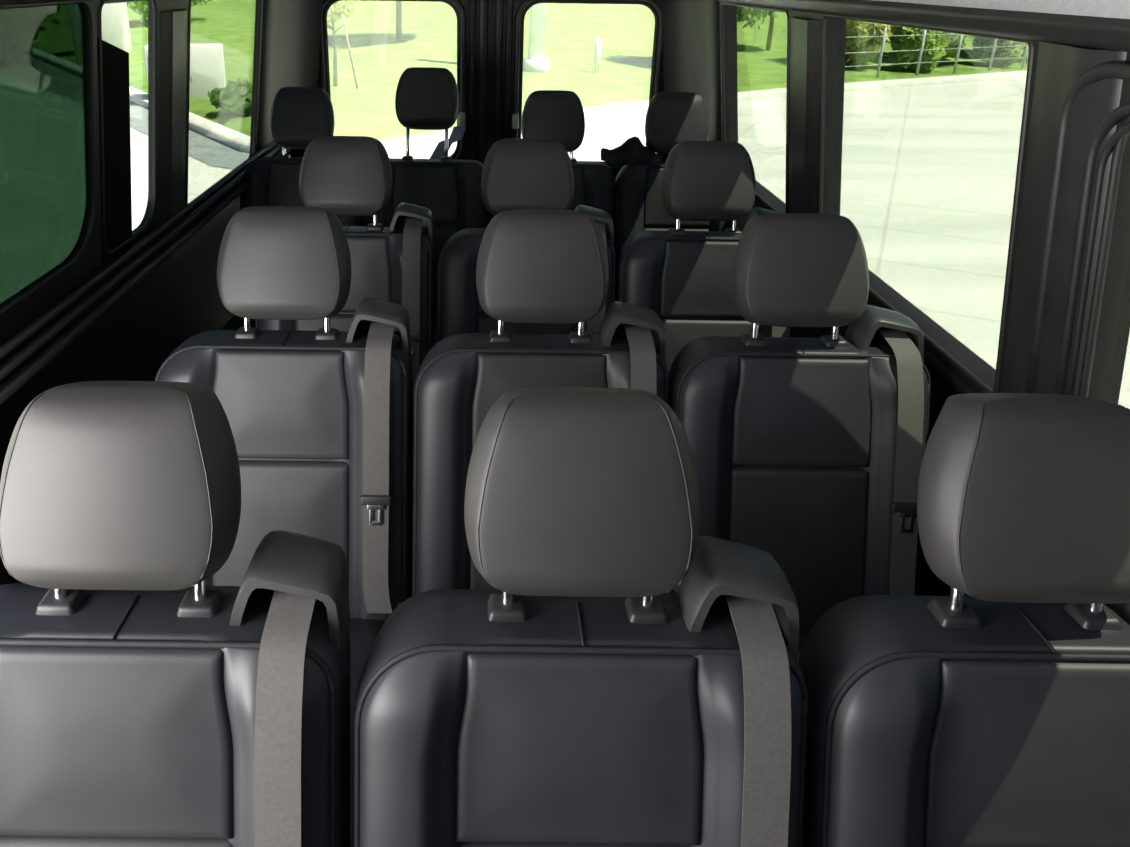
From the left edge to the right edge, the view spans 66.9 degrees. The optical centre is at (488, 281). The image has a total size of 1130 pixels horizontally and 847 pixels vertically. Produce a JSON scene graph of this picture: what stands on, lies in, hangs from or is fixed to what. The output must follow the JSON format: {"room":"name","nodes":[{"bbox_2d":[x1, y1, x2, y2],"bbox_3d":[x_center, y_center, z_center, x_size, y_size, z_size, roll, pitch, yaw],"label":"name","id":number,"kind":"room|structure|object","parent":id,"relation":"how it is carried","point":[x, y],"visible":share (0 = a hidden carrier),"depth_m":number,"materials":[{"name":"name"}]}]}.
{"room":"vehicle interior","nodes":[
{"label":"vehicle interior","id":0,"kind":"room"},
{"bbox_2d":[0,0,262,364],"bbox_3d":[-0.962,-0.553,2.751,0.119,0.797,2.866,1,20,0],"label":"window frame","id":1,"kind":"structure","parent":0,"point":[89,264],"depth_m":2.11,"materials":[{"name":"black plastic"}]},
{"bbox_2d":[0,0,89,5],"bbox_3d":[-0.911,-0.492,1.422,0.065,0.080,5.400,1,20,0],"label":"trim","id":2,"kind":"structure","parent":1,"relation":"attached to","point":[2,2],"depth_m":1.65,"materials":[{"name":"black plastic"}]},
{"bbox_2d":[0,0,96,315],"bbox_3d":[-0.954,-0.262,1.745,0.095,0.610,0.630,1,20,0],"label":"window","id":3,"kind":"structure","parent":1,"relation":"in","point":[44,165],"depth_m":1.83,"materials":[{"name":"black rubber"}]},
{"bbox_2d":[97,38,131,265],"bbox_3d":[-0.960,-0.336,2.177,0.083,0.576,0.192,1,20,0],"label":"trim","id":4,"kind":"structure","parent":1,"relation":"attached to","point":[115,61],"depth_m":2.17,"materials":[{"name":"black plastic"}]},
{"bbox_2d":[0,183,239,584],"bbox_3d":[-1.036,0.233,3.038,0.074,0.958,2.860,1,20,0],"label":"interior side panel","id":5,"kind":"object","parent":1,"relation":"attached to","point":[180,300],"depth_m":2.63,"materials":[{"name":"black plastic"}]},
{"bbox_2d":[99,0,157,254],"bbox_3d":[-0.955,-0.419,2.249,0.100,0.650,0.375,1,20,0],"label":"window","id":6,"kind":"structure","parent":1,"relation":"in","point":[145,226],"depth_m":2.34,"materials":[{"name":"black rubber"}]},
{"bbox_2d":[0,140,291,404],"bbox_3d":[-0.962,-0.235,2.841,0.031,0.098,2.810,1,20,0],"label":"trim","id":7,"kind":"structure","parent":1,"relation":"attached to","point":[45,356],"depth_m":2.14,"materials":[{"name":"black plastic"}]},
{"bbox_2d":[159,10,186,245],"bbox_3d":[-0.951,-0.449,2.574,0.104,0.712,0.235,1,20,0],"label":"trim","id":8,"kind":"structure","parent":1,"relation":"attached to","point":[173,25],"depth_m":2.52,"materials":[{"name":"black plastic"}]},
{"bbox_2d":[186,0,261,204],"bbox_3d":[-0.954,-0.694,3.078,0.104,0.690,0.870,1,20,0],"label":"window","id":9,"kind":"structure","parent":1,"relation":"in","point":[260,1],"depth_m":3.39,"materials":[{"name":"black rubber"}]},
{"bbox_2d":[256,0,322,159],"bbox_3d":[-0.900,-0.929,3.774,0.146,0.740,0.586,5,20,12],"label":"trim","id":10,"kind":"structure","parent":1,"relation":"attached to","point":[291,29],"depth_m":3.76,"materials":[{"name":"black plastic"}]},
{"bbox_2d":[411,560,411,596],"bbox_3d":[-0.016,1.155,2.017,2.150,0.050,5.400,1,20,0],"label":"floor","id":11,"kind":"structure","parent":0,"point":[411,560],"depth_m":2.61,"materials":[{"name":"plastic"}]},
{"bbox_2d":[0,381,350,846],"bbox_3d":[-0.444,0.861,0.867,0.588,1.277,0.945,1,20,0],"label":"passenger seat","id":12,"kind":"object","parent":11,"relation":"on","point":[144,703],"visible":1,"depth_m":1.00,"materials":[{"name":"black leather"}]},
{"bbox_2d":[155,206,412,846],"bbox_3d":[-0.435,0.574,1.656,0.588,1.277,0.945,1,20,0],"label":"passenger seat","id":13,"kind":"object","parent":11,"relation":"on","point":[320,421],"visible":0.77,"depth_m":1.79,"materials":[{"name":"black leather"}]},
{"bbox_2d":[349,618,385,846],"bbox_3d":[-0.450,0.837,1.565,0.520,0.146,0.565,1,20,0],"label":"seat cushion","id":14,"kind":"object","parent":13,"relation":"on","point":[363,632],"depth_m":1.69,"materials":[{"name":"black leather"}]},
{"bbox_2d":[221,87,363,329],"bbox_3d":[-0.756,-0.046,3.245,0.493,1.277,0.922,1,20,0],"label":"seat","id":15,"kind":"object","parent":11,"relation":"on","point":[299,115],"visible":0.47,"depth_m":3.36,"materials":[{"name":"black leather"}]},
{"bbox_2d":[221,315,254,329],"bbox_3d":[-0.760,0.218,3.151,0.468,0.146,0.565,1,20,0],"label":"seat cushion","id":16,"kind":"object","parent":15,"relation":"on","point":[235,322],"depth_m":3.15,"materials":[{"name":"black leather"}]},
{"bbox_2d":[255,136,434,559],"bbox_3d":[-0.435,0.290,2.436,0.588,1.277,0.945,1,20,0],"label":"passenger seat","id":17,"kind":"object","parent":11,"relation":"on","point":[341,175],"visible":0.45,"depth_m":2.56,"materials":[{"name":"black leather"}]},
{"bbox_2d":[411,424,412,543],"bbox_3d":[-0.450,0.553,2.345,0.520,0.146,0.565,1,20,0],"label":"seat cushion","id":18,"kind":"object","parent":17,"relation":"on","point":[412,424],"depth_m":2.21,"materials":[{"name":"black leather"}]},
{"bbox_2d":[365,67,486,344],"bbox_3d":[-0.257,-0.081,3.245,0.493,1.356,0.951,1,20,0],"label":"seat","id":19,"kind":"object","parent":11,"relation":"on","point":[426,98],"visible":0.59,"depth_m":3.37,"materials":[{"name":"black leather"}]},
{"bbox_2d":[434,308,436,344],"bbox_3d":[-0.261,0.225,3.151,0.468,0.146,0.565,1,20,0],"label":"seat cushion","id":20,"kind":"object","parent":19,"relation":"on","point":[435,309],"depth_m":3.17,"materials":[{"name":"black leather"}]},
{"bbox_2d":[437,138,615,341],"bbox_3d":[0.120,0.298,2.436,0.588,1.277,0.945,1,20,0],"label":"passenger seat","id":21,"kind":"object","parent":11,"relation":"on","point":[518,173],"visible":0.32,"depth_m":2.56,"materials":[{"name":"black leather"}]},
{"bbox_2d":[412,209,668,595],"bbox_3d":[0.117,0.582,1.656,0.588,1.277,0.945,1,20,0],"label":"passenger seat","id":22,"kind":"object","parent":11,"relation":"on","point":[534,266],"visible":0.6,"depth_m":1.78,"materials":[{"name":"black leather"}]},
{"bbox_2d":[490,90,613,220],"bbox_3d":[0.248,-0.032,3.245,0.493,1.277,0.922,1,20,0],"label":"seat","id":23,"kind":"object","parent":11,"relation":"on","point":[558,115],"visible":0.27,"depth_m":3.36,"materials":[{"name":"black leather"}]},
{"bbox_2d":[353,387,807,846],"bbox_3d":[0.114,0.869,0.867,0.588,1.277,0.945,1,20,0],"label":"passenger seat","id":24,"kind":"object","parent":11,"relation":"on","point":[580,700],"visible":1,"depth_m":0.99,"materials":[{"name":"black leather"}]},
{"bbox_2d":[613,92,736,282],"bbox_3d":[0.745,-0.025,3.245,0.493,1.277,0.922,1,20,0],"label":"seat","id":25,"kind":"object","parent":11,"relation":"on","point":[672,118],"visible":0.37,"depth_m":3.37,"materials":[{"name":"black leather"}]},
{"bbox_2d":[600,136,662,164],"bbox_3d":[0.583,-0.539,3.453,0.258,0.100,0.147,1,20,0],"label":"jacket","id":26,"kind":"object","parent":25,"relation":"on","point":[632,151],"visible":0.96,"depth_m":3.42,"materials":[{"name":"fabric"}]},
{"bbox_2d":[615,141,795,373],"bbox_3d":[0.674,0.306,2.436,0.588,1.277,0.945,1,20,0],"label":"passenger seat","id":27,"kind":"object","parent":11,"relation":"on","point":[678,274],"visible":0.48,"depth_m":2.56,"materials":[{"name":"black leather"}]},
{"bbox_2d":[668,213,930,657],"bbox_3d":[0.675,0.589,1.659,0.580,1.277,0.922,1,20,0],"label":"passenger seat","id":28,"kind":"object","parent":11,"relation":"on","point":[807,453],"visible":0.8,"depth_m":1.79,"materials":[{"name":"black leather"}]},
{"bbox_2d":[798,626,812,657],"bbox_3d":[0.655,0.852,1.565,0.520,0.146,0.565,1,20,0],"label":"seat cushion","id":29,"kind":"object","parent":28,"relation":"on","point":[804,631],"depth_m":1.78,"materials":[{"name":"black leather"}]},
{"bbox_2d":[798,393,1129,846],"bbox_3d":[0.673,0.877,0.867,0.588,1.277,0.945,1,20,0],"label":"passenger seat","id":30,"kind":"object","parent":11,"relation":"on","point":[997,715],"visible":0.98,"depth_m":1.00,"materials":[{"name":"black leather"}]},
{"bbox_2d":[719,1,1129,403],"bbox_3d":[0.991,-0.094,1.557,0.158,0.802,5.406,1,20,0],"label":"window frame","id":31,"kind":"structure","parent":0,"point":[1114,321],"depth_m":1.91,"materials":[{"name":"black plastic"}]},
{"bbox_2d":[661,0,721,140],"bbox_3d":[0.926,-0.920,3.821,0.146,0.740,0.586,-4,20,-12],"label":"trim","id":32,"kind":"structure","parent":31,"relation":"attached to","point":[690,28],"depth_m":3.81,"materials":[{"name":"black plastic"}]},
{"bbox_2d":[720,1,788,212],"bbox_3d":[0.990,-0.669,3.141,0.133,0.697,0.850,1,20,0],"label":"window","id":33,"kind":"structure","parent":31,"relation":"in","point":[758,196],"depth_m":3.09,"materials":[{"name":"black rubber"}]},
{"bbox_2d":[789,17,819,213],"bbox_3d":[0.964,-0.441,2.623,0.104,0.712,0.260,1,20,0],"label":"trim","id":34,"kind":"structure","parent":31,"relation":"attached to","point":[805,34],"depth_m":2.56,"materials":[{"name":"black plastic"}]},
{"bbox_2d":[737,200,976,595],"bbox_3d":[1.023,0.696,1.844,0.074,0.958,5.400,1,20,0],"label":"trim","id":35,"kind":"structure","parent":31,"relation":"attached to","point":[940,390],"depth_m":2.01,"materials":[{"name":"black plastic"}]},
{"bbox_2d":[717,0,1129,52],"bbox_3d":[0.924,-0.444,1.430,0.065,0.080,5.400,1,20,0],"label":"trim","id":36,"kind":"structure","parent":31,"relation":"attached to","point":[1113,34],"depth_m":1.54,"materials":[{"name":"black plastic"}]},
{"bbox_2d":[818,14,1033,392],"bbox_3d":[0.984,-0.261,2.013,0.133,0.702,0.990,1,20,0],"label":"window","id":37,"kind":"structure","parent":31,"relation":"in","point":[927,339],"depth_m":1.72,"materials":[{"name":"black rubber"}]},
{"bbox_2d":[1001,41,1129,395],"bbox_3d":[0.953,0.056,1.231,0.112,0.732,0.696,1,20,0],"label":"trim","id":38,"kind":"structure","parent":31,"relation":"attached to","point":[1076,112],"depth_m":1.40,"materials":[{"name":"black plastic"}]},
{"bbox_2d":[1078,115,1129,396],"bbox_3d":[0.982,0.188,0.896,0.135,0.712,0.985,1,20,0],"label":"window","id":39,"kind":"structure","parent":31,"relation":"in","point":[1119,148],"depth_m":1.32,"materials":[{"name":"black rubber"}]},
{"bbox_2d":[874,0,1129,18],"bbox_3d":[0.008,-0.591,1.381,1.840,0.285,5.400,1,20,0],"label":"ceiling","id":40,"kind":"structure","parent":0,"point":[1095,8],"depth_m":1.36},
{"bbox_3d":[0.021,-1.512,3.951,1.770,0.240,0.040,1,20,0],"label":"wall","id":41,"kind":"structure","parent":0,"visible":0},
{"bbox_2d":[287,0,492,225],"bbox_3d":[-0.511,-0.617,4.248,1.040,1.700,0.110,1,20,0],"label":"door","id":42,"kind":"structure","parent":41,"relation":"in","point":[475,17],"depth_m":4.10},
{"bbox_2d":[325,0,457,158],"bbox_3d":[-0.465,-0.974,4.142,0.652,0.785,0.017,1,20,0],"label":"window","id":43,"kind":"structure","parent":42,"relation":"attached to","point":[332,3],"depth_m":4.06,"materials":[{"name":"black rubber"}]},
{"bbox_2d":[430,126,465,158],"bbox_3d":[-0.178,-0.636,3.876,0.071,0.064,0.499,4,20,9],"label":"strap","id":44,"kind":"object","parent":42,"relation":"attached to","point":[457,133],"visible":0.8,"depth_m":3.79,"materials":[{"name":"grey fabric"}]},
{"bbox_2d":[491,0,668,181],"bbox_3d":[0.528,-0.602,4.248,1.040,1.700,0.110,1,20,0],"label":"door","id":45,"kind":"structure","parent":41,"relation":"in","point":[508,15],"depth_m":4.08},
{"bbox_2d":[520,2,656,162],"bbox_3d":[0.474,-0.961,4.142,0.655,0.785,0.017,1,20,0],"label":"window","id":46,"kind":"structure","parent":45,"relation":"attached to","point":[537,2],"depth_m":4.06,"materials":[{"name":"black rubber"}]},
{"label":"outside","id":47,"kind":"structure","parent":0,"visible":0},
{"bbox_2d":[130,78,1129,408],"bbox_3d":[0.087,-6.248,24.330,140.000,0.200,130.000,1,20,0],"label":"ground","id":48,"kind":"structure","parent":47,"point":[928,173],"depth_m":10.60,"materials":[{"name":"concrete"}]},
{"bbox_2d":[129,70,1026,153],"bbox_3d":[5.719,-8.791,31.080,103.276,0.150,44.839,4,20,8],"label":"kerb","id":49,"kind":"object","parent":48,"relation":"on","point":[234,139],"visible":0.35,"depth_m":15.34,"materials":[{"name":"concrete"}]},
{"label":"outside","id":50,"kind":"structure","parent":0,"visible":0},
{"bbox_2d":[127,0,1028,139],"bbox_3d":[9.270,-19.209,51.651,101.000,6.309,88.700,1,20,0],"label":"lawn","id":51,"kind":"structure","parent":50,"point":[625,32],"depth_m":22.03,"materials":[{"name":"green plant"}]},
{"bbox_2d":[101,2,131,52],"bbox_3d":[-10.374,-6.905,22.716,1.360,1.850,0.885,-4,21,-13],"label":"tall cabinet","id":52,"kind":"object","parent":51,"relation":"on","point":[114,16],"visible":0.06,"depth_m":22.46,"materials":[{"name":"white paint"}]},
{"bbox_2d":[126,0,218,23],"bbox_3d":[-12.239,-11.424,31.504,4.344,3.718,4.472,1,20,0],"label":"bush","id":53,"kind":"object","parent":51,"relation":"on","point":[138,7],"visible":0.27,"depth_m":31.18,"materials":[{"name":"green plant"}]},
{"bbox_2d":[144,44,225,98],"bbox_3d":[-5.494,-3.645,15.524,1.360,1.320,0.678,-4,21,-13],"label":"cabinet","id":54,"kind":"object","parent":51,"relation":"on","point":[207,66],"visible":0.38,"depth_m":15.23,"materials":[{"name":"white paint"}]},
{"bbox_2d":[208,78,251,115],"bbox_3d":[-4.022,-2.956,13.708,0.994,0.676,1.098,1,20,0],"label":"bush","id":55,"kind":"object","parent":51,"relation":"on","point":[235,99],"visible":0.75,"depth_m":13.45,"materials":[{"name":"green plant"}]},
{"bbox_2d":[327,0,360,86],"bbox_3d":[-2.979,-4.705,15.978,1.214,2.058,1.179,1,20,0],"label":"sapling","id":56,"kind":"object","parent":51,"relation":"on","point":[335,15],"visible":0.53,"depth_m":15.85,"materials":[{"name":"green plant"}]},
{"bbox_2d":[341,13,358,88],"bbox_3d":[-2.561,-4.205,15.723,0.283,1.457,0.044,1,20,0],"label":"stake","id":57,"kind":"object","parent":51,"relation":"on","point":[342,14],"visible":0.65,"depth_m":15.68,"materials":[{"name":"beige wood"}]},
{"bbox_2d":[396,1,401,40],"bbox_3d":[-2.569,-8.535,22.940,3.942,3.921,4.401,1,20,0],"label":"post","id":58,"kind":"object","parent":51,"relation":"on","point":[398,3],"visible":0.88,"depth_m":23.41,"materials":[{"name":"white"}]},
{"bbox_2d":[523,3,548,72],"bbox_3d":[1.082,-7.267,18.101,0.600,5.600,0.600,1,20,0],"label":"lamp post","id":59,"kind":"object","parent":51,"relation":"on","point":[536,62],"visible":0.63,"depth_m":18.68,"materials":[{"name":"metal"}]},
{"bbox_2d":[593,38,600,72],"bbox_3d":[2.421,-5.022,19.018,0.140,0.860,0.140,1,20,0],"label":"marker post","id":60,"kind":"object","parent":51,"relation":"on","point":[597,51],"visible":0.79,"depth_m":18.96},
{"bbox_2d":[737,6,778,29],"bbox_3d":[5.794,-7.256,20.018,2.810,4.348,2.900,1,20,0],"label":"leafy tree","id":61,"kind":"object","parent":51,"relation":"on","point":[742,12],"visible":0.19,"depth_m":20.00,"materials":[{"name":"green plant"}]},
{"bbox_2d":[766,12,774,49],"bbox_3d":[8.122,-8.791,23.547,2.256,4.637,2.356,1,20,0],"label":"leafy tree","id":62,"kind":"object","parent":51,"relation":"on","point":[771,23],"visible":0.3,"depth_m":24.17,"materials":[{"name":"green plant"}]},
{"bbox_2d":[845,19,899,67],"bbox_3d":[9.296,-6.652,21.641,2.632,2.608,2.791,1,20,0],"label":"bush","id":63,"kind":"object","parent":51,"relation":"on","point":[855,29],"visible":0.16,"depth_m":20.95,"materials":[{"name":"green plant"}]},
{"bbox_2d":[888,26,948,71],"bbox_3d":[10.701,-5.950,21.267,1.431,1.605,1.420,1,20,0],"label":"bush","id":64,"kind":"object","parent":51,"relation":"on","point":[899,43],"visible":0.72,"depth_m":20.93,"materials":[{"name":"green plant"}]},
{"bbox_2d":[886,32,973,59],"bbox_3d":[12.109,-7.223,23.052,2.870,2.737,3.165,1,20,0],"label":"bush","id":65,"kind":"object","parent":51,"relation":"on","point":[953,38],"visible":0.05,"depth_m":22.30,"materials":[{"name":"green plant"}]},
{"bbox_2d":[845,27,1027,77],"bbox_3d":[12.308,-5.869,21.466,12.853,1.207,0.067,-10,22,-27],"label":"wire fence","id":66,"kind":"object","parent":51,"relation":"on","point":[881,51],"visible":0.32,"depth_m":20.62,"materials":[{"name":"grey metal"}]},
{"bbox_2d":[970,36,1028,66],"bbox_3d":[13.753,-6.495,22.755,1.486,1.712,1.500,1,20,0],"label":"bush","id":67,"kind":"object","parent":51,"relation":"on","point":[1016,49],"visible":0.48,"depth_m":22.55,"materials":[{"name":"green plant"}]},
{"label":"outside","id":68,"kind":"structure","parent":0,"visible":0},
{"bbox_2d":[130,101,248,168],"bbox_3d":[-23.556,-10.443,34.630,42.600,0.001,52.000,1,20,0],"label":"pavement","id":69,"kind":"structure","parent":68,"point":[207,150],"depth_m":11.80,"materials":[{"name":"grey concrete"}]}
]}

